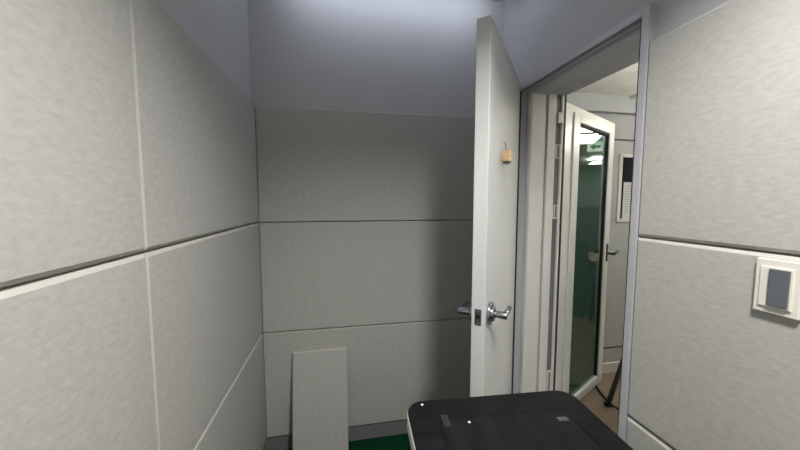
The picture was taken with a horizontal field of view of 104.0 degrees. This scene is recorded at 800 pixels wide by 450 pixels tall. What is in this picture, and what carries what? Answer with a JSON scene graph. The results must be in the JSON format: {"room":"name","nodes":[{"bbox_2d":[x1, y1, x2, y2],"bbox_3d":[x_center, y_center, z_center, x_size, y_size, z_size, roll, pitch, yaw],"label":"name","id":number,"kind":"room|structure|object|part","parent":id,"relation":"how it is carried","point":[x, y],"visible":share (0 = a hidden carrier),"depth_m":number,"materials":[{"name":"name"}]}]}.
{"room":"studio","nodes":[
{"label":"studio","id":0,"kind":"room"},
{"bbox_2d":[0,0,252,288],"bbox_3d":[-0.584,0.098,0.418,0.100,2.560,2.719,-1,5,-11],"label":"wall","id":1,"kind":"structure","parent":0,"point":[219,28],"depth_m":1.21,"materials":[{"name":"paint"}]},
{"bbox_2d":[0,0,144,287],"bbox_3d":[-0.459,-0.192,0.066,0.022,0.594,1.228,-1,5,-11],"label":"acoustic panel","id":2,"kind":"object","parent":1,"relation":"attached to","point":[70,184],"visible":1,"depth_m":0.49,"materials":[{"name":"grey fabric"}]},
{"bbox_2d":[0,254,157,449],"bbox_3d":[-0.459,0.407,0.112,0.022,0.594,1.228,-1,5,-11],"label":"acoustic panel","id":3,"kind":"object","parent":1,"relation":"attached to","point":[76,371],"visible":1,"depth_m":0.51,"materials":[{"name":"grey fabric"}]},
{"bbox_2d":[129,0,258,250],"bbox_3d":[-0.662,-0.276,1.143,0.022,0.594,0.968,-1,5,-11],"label":"acoustic panel","id":4,"kind":"object","parent":1,"relation":"attached to","point":[196,130],"visible":0.9,"depth_m":0.87,"materials":[{"name":"grey fabric"}]},
{"bbox_2d":[137,223,262,449],"bbox_3d":[-0.662,0.323,1.189,0.022,0.594,0.968,-1,5,-11],"label":"acoustic panel","id":5,"kind":"object","parent":1,"relation":"attached to","point":[205,301],"visible":0.95,"depth_m":0.94,"materials":[{"name":"grey fabric"}]},
{"bbox_2d":[192,334,265,449],"bbox_3d":[-0.662,0.921,1.236,0.022,0.594,0.968,-1,5,-11],"label":"acoustic panel","id":6,"kind":"object","parent":1,"relation":"attached to","point":[238,422],"visible":0.8,"depth_m":1.34,"materials":[{"name":"grey fabric"}]},
{"bbox_2d":[247,0,503,436],"bbox_3d":[0.014,-0.014,1.858,1.609,2.560,0.100,-1,5,-11],"label":"wall","id":7,"kind":"structure","parent":0,"point":[386,56],"depth_m":1.70,"materials":[{"name":"paint"}]},
{"bbox_2d":[265,419,407,449],"bbox_3d":[-0.085,1.224,1.879,1.386,0.088,0.012,-1,5,-11],"label":"baseboard","id":8,"kind":"structure","parent":7,"relation":"attached to","point":[360,432],"depth_m":1.85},
{"bbox_2d":[255,106,474,221],"bbox_3d":[-0.068,-0.323,1.755,1.372,0.594,0.022,-1,5,-11],"label":"acoustic panel","id":9,"kind":"object","parent":7,"relation":"attached to","point":[313,164],"visible":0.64,"depth_m":1.72,"materials":[{"name":"grey fabric"}]},
{"bbox_2d":[259,220,472,332],"bbox_3d":[-0.068,0.275,1.802,1.372,0.594,0.022,-1,5,-11],"label":"acoustic panel","id":10,"kind":"object","parent":7,"relation":"attached to","point":[315,275],"visible":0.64,"depth_m":1.76,"materials":[{"name":"grey fabric"}]},
{"bbox_2d":[263,318,470,436],"bbox_3d":[-0.068,0.874,1.848,1.372,0.594,0.022,-1,5,-11],"label":"acoustic panel","id":11,"kind":"object","parent":7,"relation":"attached to","point":[392,367],"visible":0.59,"depth_m":1.83,"materials":[{"name":"grey fabric"}]},
{"bbox_2d":[291,372,619,449],"bbox_3d":[3.057,1.324,1.801,7.767,0.100,6.600,-1,5,-11],"label":"floor","id":12,"kind":"structure","parent":0,"point":[594,401],"depth_m":2.04,"materials":[{"name":"carpet"}]},
{"bbox_2d":[293,347,347,449],"bbox_3d":[-0.434,0.987,1.710,0.292,0.586,0.126,-1,5,-11],"label":"acoustic panel","id":13,"kind":"object","parent":12,"relation":"on","point":[320,388],"visible":1,"depth_m":1.70,"materials":[{"name":"grey fabric"}]},
{"bbox_2d":[407,390,632,449],"bbox_3d":[0.338,0.972,0.771,0.572,0.762,0.626,-1,4,-7],"label":"table","id":14,"kind":"object","parent":12,"relation":"on","point":[554,419],"visible":1,"depth_m":0.91,"materials":[{"name":"black plastic"}]},
{"bbox_2d":[596,385,618,409],"bbox_3d":[1.657,1.247,2.046,0.261,0.013,0.890,-3,5,-31],"label":"cable","id":15,"kind":"object","parent":12,"relation":"on","point":[597,387],"visible":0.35,"depth_m":2.25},
{"bbox_2d":[604,357,621,407],"bbox_3d":[1.593,0.673,2.010,0.324,1.166,0.288,-1,5,-11],"label":"tripod stand","id":16,"kind":"object","parent":12,"relation":"on","point":[608,403],"visible":0.16,"depth_m":2.12,"materials":[{"name":"black metal"}]},
{"bbox_2d":[575,62,637,95],"bbox_3d":[3.905,-0.981,1.781,6.040,0.100,6.600,-1,5,-11],"label":"ceiling","id":17,"kind":"structure","parent":0,"point":[623,82],"depth_m":2.13,"materials":[{"name":"paint"}]},
{"bbox_2d":[590,112,634,362],"bbox_3d":[1.453,0.030,3.603,1.860,2.200,2.280,-1,5,-11],"label":"wall","id":18,"kind":"structure","parent":0,"point":[624,124],"depth_m":2.51,"materials":[{"name":"paint"}]},
{"bbox_2d":[567,92,635,114],"bbox_3d":[1.667,-0.915,2.383,1.860,0.125,0.045,-1,5,-11],"label":"trim","id":19,"kind":"structure","parent":18,"relation":"attached to","point":[593,103],"depth_m":2.33,"materials":[{"name":"paint"}]},
{"bbox_2d":[602,361,619,372],"bbox_3d":[1.664,1.173,2.562,1.860,0.083,0.012,-1,5,-11],"label":"baseboard","id":20,"kind":"structure","parent":18,"relation":"attached to","point":[608,367],"depth_m":2.57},
{"bbox_2d":[614,139,633,140],"bbox_3d":[1.664,-0.662,2.423,1.860,0.011,0.004,-1,5,-11],"label":"trim","id":21,"kind":"structure","parent":18,"relation":"attached to","point":[614,139],"depth_m":2.44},
{"bbox_2d":[616,154,632,221],"bbox_3d":[1.959,-0.292,2.503,0.504,0.533,0.012,-1,5,-11],"label":"notice board","id":22,"kind":"object","parent":18,"relation":"attached to","point":[625,160],"visible":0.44,"depth_m":2.45,"materials":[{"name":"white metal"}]},
{"bbox_2d":[622,182,631,219],"bbox_3d":[1.859,-0.190,2.483,0.210,0.294,0.002,-1,5,-11],"label":"paper sheet","id":23,"kind":"object","parent":22,"relation":"attached to","point":[627,185],"visible":0.37,"depth_m":2.47,"materials":[{"name":"grey paper"}]},
{"bbox_2d":[630,94,636,99],"bbox_3d":[1.934,-0.898,1.556,0.080,0.030,1.674,-1,5,-11],"label":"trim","id":24,"kind":"structure","parent":18,"relation":"attached to","point":[633,97],"depth_m":2.34,"materials":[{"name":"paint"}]},
{"bbox_2d":[503,0,799,255],"bbox_3d":[0.943,0.076,0.703,0.211,2.560,2.519,-1,5,-11],"label":"wall","id":25,"kind":"structure","parent":0,"point":[538,34],"depth_m":1.33,"materials":[{"name":"paint"}]},
{"bbox_2d":[458,15,519,396],"bbox_3d":[0.440,0.286,1.412,0.182,2.006,0.688,2,5,28],"label":"door","id":26,"kind":"structure","parent":25,"relation":"in","point":[490,312],"depth_m":1.16,"materials":[{"name":"white paint"}]},
{"bbox_3d":[0.269,0.325,1.232,0.054,0.027,0.108,2,5,28],"label":"lever handle","id":27,"kind":"part","parent":26,"relation":"part of","materials":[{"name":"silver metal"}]},
{"bbox_3d":[0.278,0.329,1.114,0.023,0.058,0.004,2,5,28],"label":"latch plate","id":28,"kind":"part","parent":26,"relation":"part of","materials":[{"name":"silver metal"}]},
{"bbox_3d":[0.381,0.323,1.171,0.054,0.027,0.108,2,5,28],"label":"lever handle","id":29,"kind":"part","parent":26,"relation":"part of","materials":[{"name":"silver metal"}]},
{"bbox_2d":[502,140,511,164],"bbox_3d":[0.431,-0.292,1.251,0.049,0.098,0.039,-4,6,-39],"label":"block","id":30,"kind":"object","parent":26,"relation":"hanging from","point":[507,154],"visible":1,"depth_m":1.23,"materials":[{"name":"beige wood"}]},
{"bbox_2d":[511,3,656,441],"bbox_3d":[0.813,0.299,1.402,0.255,2.006,0.730,-1,5,-11],"label":"door frame","id":31,"kind":"structure","parent":25,"relation":"attached to","point":[543,98],"depth_m":1.65,"materials":[{"name":"grey paint"}]},
{"bbox_3d":[0.878,0.301,1.414,0.106,1.960,0.678,-1,5,-11],"label":"frame","id":32,"kind":"part","parent":31,"relation":"part of","materials":[{"name":"white metal"}]},
{"bbox_2d":[555,103,618,399],"bbox_3d":[1.252,0.247,2.082,0.912,1.955,0.109,-4,6,-39],"label":"door","id":33,"kind":"structure","parent":25,"relation":"in","point":[589,137],"depth_m":2.07,"materials":[{"name":"white metal"}]},
{"bbox_3d":[1.269,0.255,2.123,0.498,1.774,0.006,-4,6,-39],"label":"glass pane","id":34,"kind":"part","parent":33,"relation":"part of","materials":[{"name":"glass"}]},
{"bbox_3d":[1.520,0.202,2.301,0.027,0.130,0.012,-4,6,-39],"label":"handle","id":35,"kind":"part","parent":33,"relation":"part of","materials":[{"name":"black plastic"}]},
{"bbox_3d":[1.579,0.202,2.307,0.118,0.028,0.052,-4,6,-39],"label":"lever","id":36,"kind":"part","parent":33,"relation":"part of","materials":[{"name":"black plastic"}]},
{"bbox_2d":[626,416,675,449],"bbox_3d":[0.885,0.983,0.439,0.022,0.594,1.284,-1,5,-11],"label":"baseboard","id":37,"kind":"structure","parent":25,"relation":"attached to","point":[639,437],"depth_m":0.99,"materials":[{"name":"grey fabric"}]},
{"bbox_2d":[628,237,799,449],"bbox_3d":[0.885,0.385,0.393,0.022,0.594,1.284,-1,5,-11],"label":"acoustic panel","id":38,"kind":"object","parent":25,"relation":"attached to","point":[711,370],"visible":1,"depth_m":0.80,"materials":[{"name":"grey fabric"}]},
{"bbox_2d":[753,257,799,320],"bbox_3d":[0.809,0.134,0.671,0.019,0.119,0.074,-1,5,-11],"label":"light switch","id":39,"kind":"object","parent":38,"relation":"attached to","point":[777,282],"visible":1,"depth_m":0.66,"materials":[{"name":"beige plastic"}]},
{"bbox_3d":[0.806,0.135,0.671,0.004,0.088,0.053,-1,5,-11],"label":"frame","id":40,"kind":"part","parent":39,"relation":"part of","materials":[{"name":"beige plastic"}]},
{"bbox_2d":[639,0,799,254],"bbox_3d":[0.885,-0.213,0.346,0.022,0.594,1.284,-1,5,-11],"label":"acoustic panel","id":41,"kind":"object","parent":25,"relation":"attached to","point":[721,155],"visible":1,"depth_m":0.76,"materials":[{"name":"grey fabric"}]}
]}

